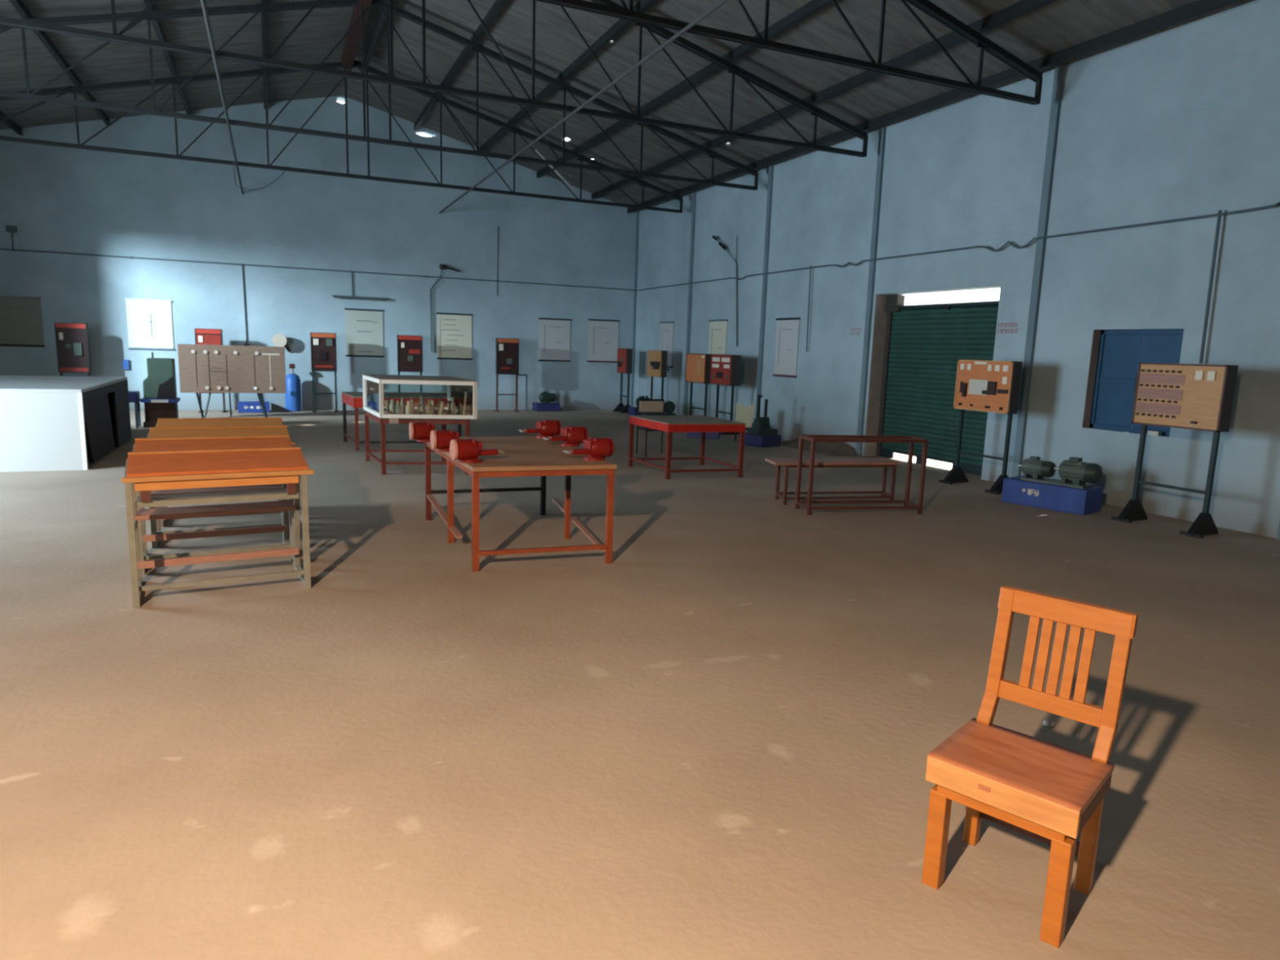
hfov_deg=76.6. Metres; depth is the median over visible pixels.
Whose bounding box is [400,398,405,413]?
bottle
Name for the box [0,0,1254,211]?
ceiling
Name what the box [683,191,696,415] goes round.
trim
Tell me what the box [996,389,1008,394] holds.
switch
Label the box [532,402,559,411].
plinth
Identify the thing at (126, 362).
board
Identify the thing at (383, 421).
table
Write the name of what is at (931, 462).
ground
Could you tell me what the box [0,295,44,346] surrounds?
chart
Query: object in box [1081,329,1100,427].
trim
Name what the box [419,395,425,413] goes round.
bottle
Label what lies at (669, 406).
lathe
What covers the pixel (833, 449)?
heap
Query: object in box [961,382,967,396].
switch
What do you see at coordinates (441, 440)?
motor
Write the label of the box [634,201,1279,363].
conduit
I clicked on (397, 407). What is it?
bottle
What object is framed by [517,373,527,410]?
stand
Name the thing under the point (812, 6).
purlin
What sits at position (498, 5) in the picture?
purlin
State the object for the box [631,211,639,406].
trim
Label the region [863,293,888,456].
trim
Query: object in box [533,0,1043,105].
roof truss
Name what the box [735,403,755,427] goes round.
sheet
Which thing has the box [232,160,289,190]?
wire
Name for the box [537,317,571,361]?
chart
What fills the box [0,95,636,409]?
wall
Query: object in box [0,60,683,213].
roof truss
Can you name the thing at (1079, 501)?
plinth
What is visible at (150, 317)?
print
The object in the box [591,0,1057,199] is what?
purlin
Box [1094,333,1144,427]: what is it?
shutter
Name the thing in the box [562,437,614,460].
motor
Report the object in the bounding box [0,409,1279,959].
floor
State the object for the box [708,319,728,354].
chart
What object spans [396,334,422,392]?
board
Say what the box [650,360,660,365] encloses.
switch
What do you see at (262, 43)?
purlin
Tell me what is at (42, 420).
counter
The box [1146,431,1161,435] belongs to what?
paper packet
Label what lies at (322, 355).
switch
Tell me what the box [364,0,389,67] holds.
purlin
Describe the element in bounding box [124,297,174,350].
chart
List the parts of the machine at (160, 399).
white plate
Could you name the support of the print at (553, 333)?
attached to the chart at (554, 334)
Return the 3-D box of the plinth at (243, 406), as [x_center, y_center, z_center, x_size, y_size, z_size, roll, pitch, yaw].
[-8.438,-1.598,17.720,0.620,0.220,0.363,-2,10,-24]
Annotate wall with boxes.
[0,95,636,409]
[633,0,1279,538]
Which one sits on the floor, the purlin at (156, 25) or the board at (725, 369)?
the board at (725, 369)
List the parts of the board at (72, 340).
label plate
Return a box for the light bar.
[332,272,390,300]
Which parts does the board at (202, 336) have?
leg, label plate, frame, panel, leg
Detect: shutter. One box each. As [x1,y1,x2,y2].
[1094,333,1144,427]
[1132,333,1183,431]
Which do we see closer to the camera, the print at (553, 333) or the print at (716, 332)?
the print at (716, 332)
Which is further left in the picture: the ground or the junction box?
the junction box
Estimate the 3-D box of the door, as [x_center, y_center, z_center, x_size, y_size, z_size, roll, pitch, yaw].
[4.493,-1.495,12.183,0.150,2.600,2.458,-2,10,-24]
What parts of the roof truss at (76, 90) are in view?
gusset plate, web post, gusset plate, web post, web post, web post, web post, web post, web post, web post, web post, web post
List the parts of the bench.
leg, rail, leg, rail, rail, rail, leg, rail, leg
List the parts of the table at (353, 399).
leg, leg, leg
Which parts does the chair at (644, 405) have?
leg, leg, seat, backrest, leg, leg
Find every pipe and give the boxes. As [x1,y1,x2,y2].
[200,0,244,194]
[439,0,728,213]
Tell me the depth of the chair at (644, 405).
12.60 m
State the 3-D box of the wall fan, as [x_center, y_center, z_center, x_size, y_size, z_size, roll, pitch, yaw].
[-8.018,-3.065,18.119,0.379,0.404,0.250,-2,10,-24]
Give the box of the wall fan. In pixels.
[271,333,290,351]
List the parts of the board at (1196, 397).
leg, cross rail, panel, frame, leg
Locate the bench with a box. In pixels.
[764,457,898,505]
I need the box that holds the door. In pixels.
[875,294,999,475]
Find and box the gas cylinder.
[284,363,302,411]
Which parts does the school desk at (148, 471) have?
leg, frame rail, leg, rail, bench leg, leg, frame rail, leg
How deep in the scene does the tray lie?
14.13 m
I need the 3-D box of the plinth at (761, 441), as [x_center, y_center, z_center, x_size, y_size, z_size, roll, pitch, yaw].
[2.142,-0.728,14.497,0.450,0.200,0.620,-4,11,-33]
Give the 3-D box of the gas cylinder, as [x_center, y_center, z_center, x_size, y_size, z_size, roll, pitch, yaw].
[-7.784,-2.076,18.176,0.330,1.060,0.334,-2,10,-24]
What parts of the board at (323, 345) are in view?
leg, label plate, frame, panel, cross rail, leg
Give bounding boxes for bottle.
[383,400,391,413]
[389,399,395,413]
[395,400,401,413]
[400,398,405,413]
[405,400,412,414]
[410,399,415,413]
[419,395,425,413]
[426,399,432,414]
[431,400,435,413]
[436,398,443,414]
[450,397,455,413]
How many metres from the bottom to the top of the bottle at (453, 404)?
0.206 m
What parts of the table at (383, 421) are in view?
leg, leg, leg, leg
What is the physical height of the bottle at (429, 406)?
0.203 m
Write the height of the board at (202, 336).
1.760 m
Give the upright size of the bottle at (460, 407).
0.178 m
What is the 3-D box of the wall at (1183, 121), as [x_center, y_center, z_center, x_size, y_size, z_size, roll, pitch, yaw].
[5.172,-2.475,10.342,0.360,5.162,25.163,-2,10,-24]
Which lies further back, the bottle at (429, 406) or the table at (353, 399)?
the table at (353, 399)
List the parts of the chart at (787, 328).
rod, rod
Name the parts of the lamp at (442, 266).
arm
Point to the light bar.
(352, 296)
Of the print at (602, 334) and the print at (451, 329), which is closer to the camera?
the print at (451, 329)
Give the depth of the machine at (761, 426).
14.39 m
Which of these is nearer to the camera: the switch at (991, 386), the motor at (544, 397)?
the switch at (991, 386)
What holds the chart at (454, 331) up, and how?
attached to the wall at (57, 199)
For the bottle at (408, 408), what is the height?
0.176 m
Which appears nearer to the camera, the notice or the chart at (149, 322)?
the notice
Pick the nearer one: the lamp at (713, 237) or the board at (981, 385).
the board at (981, 385)
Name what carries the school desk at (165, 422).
on the floor
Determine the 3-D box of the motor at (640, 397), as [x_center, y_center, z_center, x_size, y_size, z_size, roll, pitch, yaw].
[0.060,-1.940,20.097,0.464,0.279,0.218,-6,12,-41]
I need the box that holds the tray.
[140,397,180,402]
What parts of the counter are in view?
panel, corner post, panel, panel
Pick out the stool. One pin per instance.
(134, 396)
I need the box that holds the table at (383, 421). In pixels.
[364,409,470,475]
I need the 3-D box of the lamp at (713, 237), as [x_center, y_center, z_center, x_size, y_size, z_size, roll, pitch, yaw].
[1.788,-4.021,17.139,0.081,2.339,1.110,-3,10,-28]
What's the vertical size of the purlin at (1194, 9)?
0.123 m
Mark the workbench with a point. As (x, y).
(523, 455)
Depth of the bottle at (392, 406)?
10.33 m
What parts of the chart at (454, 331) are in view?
rod, rod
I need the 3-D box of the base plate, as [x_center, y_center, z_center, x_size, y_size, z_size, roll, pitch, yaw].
[4.703,0.023,9.155,0.260,0.030,0.690,-5,12,-38]
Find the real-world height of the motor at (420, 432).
0.168 m
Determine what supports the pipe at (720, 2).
attached to the roof truss at (748, 77)
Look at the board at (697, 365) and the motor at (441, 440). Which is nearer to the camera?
the motor at (441, 440)
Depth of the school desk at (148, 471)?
5.16 m
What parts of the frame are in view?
leg, rail, rail, leg, rail, rail, rail, rail, leg, rail, rail, leg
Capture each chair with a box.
[635,399,672,457]
[921,585,1138,947]
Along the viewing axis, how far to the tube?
18.16 m
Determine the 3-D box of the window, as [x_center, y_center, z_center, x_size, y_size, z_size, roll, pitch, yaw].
[5.686,-1.124,9.239,0.080,1.160,1.052,-2,10,-24]
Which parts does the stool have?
seat, leg, leg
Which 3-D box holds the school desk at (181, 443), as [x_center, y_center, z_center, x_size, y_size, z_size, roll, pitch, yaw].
[-3.099,0.134,5.958,1.050,0.892,0.625,-3,10,-29]
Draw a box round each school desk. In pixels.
[121,446,314,608]
[133,435,293,574]
[147,425,295,548]
[155,417,283,527]
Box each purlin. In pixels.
[0,111,23,135]
[8,0,110,125]
[142,0,191,114]
[260,0,267,109]
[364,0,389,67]
[413,0,506,129]
[478,0,657,151]
[536,0,835,177]
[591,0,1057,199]
[626,0,1242,213]
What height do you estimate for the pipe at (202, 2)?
0.040 m
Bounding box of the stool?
[128,391,141,427]
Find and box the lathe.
[641,395,675,415]
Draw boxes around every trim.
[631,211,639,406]
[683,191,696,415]
[755,164,773,417]
[855,125,886,454]
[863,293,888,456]
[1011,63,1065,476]
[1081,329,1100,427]
[1276,519,1279,540]
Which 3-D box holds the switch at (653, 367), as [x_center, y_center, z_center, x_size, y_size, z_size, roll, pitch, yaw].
[0.358,-2.629,18.932,0.026,0.085,0.402,-2,10,-24]
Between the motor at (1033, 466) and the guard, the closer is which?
the motor at (1033, 466)
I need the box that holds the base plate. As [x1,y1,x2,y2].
[1020,475,1093,488]
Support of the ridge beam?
attached to the roof truss at (151, 15)
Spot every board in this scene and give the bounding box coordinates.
[53,322,91,376]
[83,393,115,462]
[122,360,128,369]
[177,343,286,417]
[194,328,226,412]
[310,332,337,412]
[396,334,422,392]
[494,337,519,412]
[612,348,632,413]
[646,350,669,412]
[684,353,711,415]
[709,354,741,435]
[938,359,1022,494]
[1111,362,1238,538]
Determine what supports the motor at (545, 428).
on the workbench
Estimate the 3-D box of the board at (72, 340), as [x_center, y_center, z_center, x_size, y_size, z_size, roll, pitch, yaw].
[-11.362,-2.252,16.294,0.530,1.780,0.300,-2,10,-24]
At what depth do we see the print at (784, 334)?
15.31 m
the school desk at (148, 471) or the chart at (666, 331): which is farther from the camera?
the chart at (666, 331)
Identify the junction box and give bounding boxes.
[5,225,17,249]
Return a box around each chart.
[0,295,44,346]
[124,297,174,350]
[344,307,384,357]
[435,312,472,359]
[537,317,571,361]
[586,319,619,362]
[659,321,674,368]
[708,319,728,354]
[772,317,800,377]
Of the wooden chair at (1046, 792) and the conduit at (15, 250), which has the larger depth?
the conduit at (15, 250)
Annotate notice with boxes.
[997,323,1018,333]
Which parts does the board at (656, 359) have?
leg, panel, frame, leg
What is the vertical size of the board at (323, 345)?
1.760 m
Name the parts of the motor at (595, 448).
screw handle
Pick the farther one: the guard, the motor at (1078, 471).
the guard
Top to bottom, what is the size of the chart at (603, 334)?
1.112 m
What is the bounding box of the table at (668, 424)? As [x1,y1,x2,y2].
[627,415,746,479]
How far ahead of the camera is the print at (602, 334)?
21.31 m
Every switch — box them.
[318,351,326,359]
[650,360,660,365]
[651,365,659,369]
[715,372,722,377]
[959,381,963,392]
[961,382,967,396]
[986,381,997,395]
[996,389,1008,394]
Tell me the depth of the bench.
9.02 m
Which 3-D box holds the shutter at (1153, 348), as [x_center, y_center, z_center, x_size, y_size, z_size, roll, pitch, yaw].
[5.783,-1.087,9.024,0.040,1.060,0.476,-2,10,-24]
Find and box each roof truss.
[0,0,758,190]
[0,0,868,157]
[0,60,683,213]
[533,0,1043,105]
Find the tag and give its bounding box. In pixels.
[389,417,398,423]
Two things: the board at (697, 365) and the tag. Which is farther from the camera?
the board at (697, 365)
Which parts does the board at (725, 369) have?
label plate, label plate, leg, frame, panel, cross rail, label plate, label plate, leg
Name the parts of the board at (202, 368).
leg, leg, leg, leg, leg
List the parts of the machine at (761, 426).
post, post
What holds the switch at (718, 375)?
attached to the board at (725, 369)
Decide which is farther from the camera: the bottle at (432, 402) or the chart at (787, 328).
the chart at (787, 328)
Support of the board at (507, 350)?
on the floor
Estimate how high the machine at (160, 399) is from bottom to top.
1.300 m
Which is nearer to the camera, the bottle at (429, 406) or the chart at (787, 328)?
the bottle at (429, 406)
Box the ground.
[893,453,952,469]
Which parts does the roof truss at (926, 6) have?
web post, web post, web post, web post, gusset plate, web post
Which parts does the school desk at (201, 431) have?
leg, leg, leg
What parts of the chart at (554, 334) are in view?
rod, rod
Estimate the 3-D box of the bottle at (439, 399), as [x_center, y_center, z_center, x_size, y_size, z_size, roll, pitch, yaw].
[-2.497,-0.911,10.123,0.083,0.218,0.081,-2,10,-24]
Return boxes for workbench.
[425,435,617,572]
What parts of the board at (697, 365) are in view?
leg, frame, panel, cross rail, leg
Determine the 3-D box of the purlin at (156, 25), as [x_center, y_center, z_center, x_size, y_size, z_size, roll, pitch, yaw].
[-4.222,-5.612,5.529,0.080,0.123,25.163,-2,10,-24]
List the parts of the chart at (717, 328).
rod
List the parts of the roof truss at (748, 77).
web post, web post, web post, web post, web post, web post, gusset plate, web post, gusset plate, web post, gusset plate, web post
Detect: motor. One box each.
[408,422,435,442]
[430,429,478,452]
[536,391,555,403]
[542,426,587,446]
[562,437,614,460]
[635,395,650,407]
[1017,456,1055,479]
[1053,457,1102,484]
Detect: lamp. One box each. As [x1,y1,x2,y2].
[430,263,459,351]
[711,235,737,346]
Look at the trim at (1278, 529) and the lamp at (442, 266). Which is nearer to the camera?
the trim at (1278, 529)
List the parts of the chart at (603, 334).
rod, rod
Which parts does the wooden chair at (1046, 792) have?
leg, post, rail, seat, rail, leg, rail, post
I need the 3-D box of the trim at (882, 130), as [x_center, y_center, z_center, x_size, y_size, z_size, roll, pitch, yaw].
[3.718,-2.965,13.064,0.060,5.172,0.100,-2,10,-24]
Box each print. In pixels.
[4,307,33,342]
[146,313,155,337]
[356,320,377,352]
[440,317,464,352]
[544,324,562,344]
[593,325,611,353]
[711,327,721,354]
[777,327,791,364]
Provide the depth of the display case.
10.11 m
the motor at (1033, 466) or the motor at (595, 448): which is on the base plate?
the motor at (1033, 466)
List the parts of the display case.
corner post, frame rail, glass pane, corner post, frame rail, roof panel, white strip, corner post, glass pane, white strip, frame rail, corner post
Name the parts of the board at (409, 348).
leg, frame, panel, leg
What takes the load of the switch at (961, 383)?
attached to the board at (981, 385)
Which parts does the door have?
guide rail, rail, knob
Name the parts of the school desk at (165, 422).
leg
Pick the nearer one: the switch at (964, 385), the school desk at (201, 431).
the school desk at (201, 431)
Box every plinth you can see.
[237,401,270,412]
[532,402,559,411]
[627,406,642,415]
[686,431,719,439]
[738,431,781,447]
[1000,475,1102,515]
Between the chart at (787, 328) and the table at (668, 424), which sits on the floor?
the table at (668, 424)
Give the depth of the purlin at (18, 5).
12.30 m
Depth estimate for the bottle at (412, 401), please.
10.40 m
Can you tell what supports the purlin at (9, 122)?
attached to the ceiling
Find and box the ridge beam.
[341,0,372,69]
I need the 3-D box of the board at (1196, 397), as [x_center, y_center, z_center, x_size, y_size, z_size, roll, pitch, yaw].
[5.388,-0.333,8.135,0.400,1.650,0.920,-2,10,-24]
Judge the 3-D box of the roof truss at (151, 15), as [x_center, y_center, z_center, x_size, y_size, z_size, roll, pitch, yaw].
[-4.040,-6.283,12.474,13.800,2.110,0.088,-2,10,-24]
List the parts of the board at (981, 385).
leg, label plate, label plate, label plate, cross rail, panel, frame, label plate, label plate, label plate, label plate, leg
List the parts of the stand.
leg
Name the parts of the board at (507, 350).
leg, label plate, frame, panel, leg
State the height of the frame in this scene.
0.790 m
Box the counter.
[0,375,131,471]
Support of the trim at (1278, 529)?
attached to the wall at (1183, 121)
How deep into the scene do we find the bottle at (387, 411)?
9.98 m
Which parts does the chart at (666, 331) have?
rod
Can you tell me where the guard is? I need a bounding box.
[271,402,288,412]
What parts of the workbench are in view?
leg, leg, leg, leg, leg, leg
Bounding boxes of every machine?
[140,351,180,427]
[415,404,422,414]
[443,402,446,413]
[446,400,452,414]
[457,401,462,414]
[746,395,777,435]
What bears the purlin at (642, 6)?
attached to the ceiling
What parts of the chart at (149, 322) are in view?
rod, rod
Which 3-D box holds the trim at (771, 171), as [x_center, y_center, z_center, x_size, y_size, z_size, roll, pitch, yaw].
[2.433,-3.463,15.897,0.060,5.172,0.100,-2,10,-24]
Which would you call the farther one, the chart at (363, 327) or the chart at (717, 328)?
the chart at (363, 327)
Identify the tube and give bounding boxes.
[534,144,574,190]
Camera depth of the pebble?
3.64 m
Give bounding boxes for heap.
[780,438,862,456]
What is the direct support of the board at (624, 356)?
on the floor
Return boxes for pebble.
[1042,719,1054,727]
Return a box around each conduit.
[0,226,634,346]
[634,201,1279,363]
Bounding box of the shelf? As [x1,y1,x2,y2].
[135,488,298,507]
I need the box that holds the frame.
[794,434,928,515]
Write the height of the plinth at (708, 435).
0.140 m
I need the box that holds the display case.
[362,373,477,418]
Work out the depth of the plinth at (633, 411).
19.91 m
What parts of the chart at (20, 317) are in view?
rod, rod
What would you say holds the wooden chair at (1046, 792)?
on the floor
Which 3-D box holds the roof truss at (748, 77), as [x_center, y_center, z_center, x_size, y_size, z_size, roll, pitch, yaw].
[-2.756,-5.785,9.641,13.800,2.110,0.088,-2,10,-24]
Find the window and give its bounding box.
[1088,328,1183,436]
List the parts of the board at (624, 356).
leg, panel, frame, leg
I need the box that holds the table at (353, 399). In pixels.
[342,391,461,450]
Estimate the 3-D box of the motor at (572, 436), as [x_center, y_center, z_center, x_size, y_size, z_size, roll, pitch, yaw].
[-0.658,-0.385,7.101,0.377,0.168,0.170,-3,11,-30]
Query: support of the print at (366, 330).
attached to the chart at (363, 327)
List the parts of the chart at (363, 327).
rod, rod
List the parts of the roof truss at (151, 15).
web post, gusset plate, web post, gusset plate, web post, web post, gusset plate, web post, web post, gusset plate, web post, gusset plate, web post, web post, web post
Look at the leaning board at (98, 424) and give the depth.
10.51 m
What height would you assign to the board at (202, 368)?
1.446 m

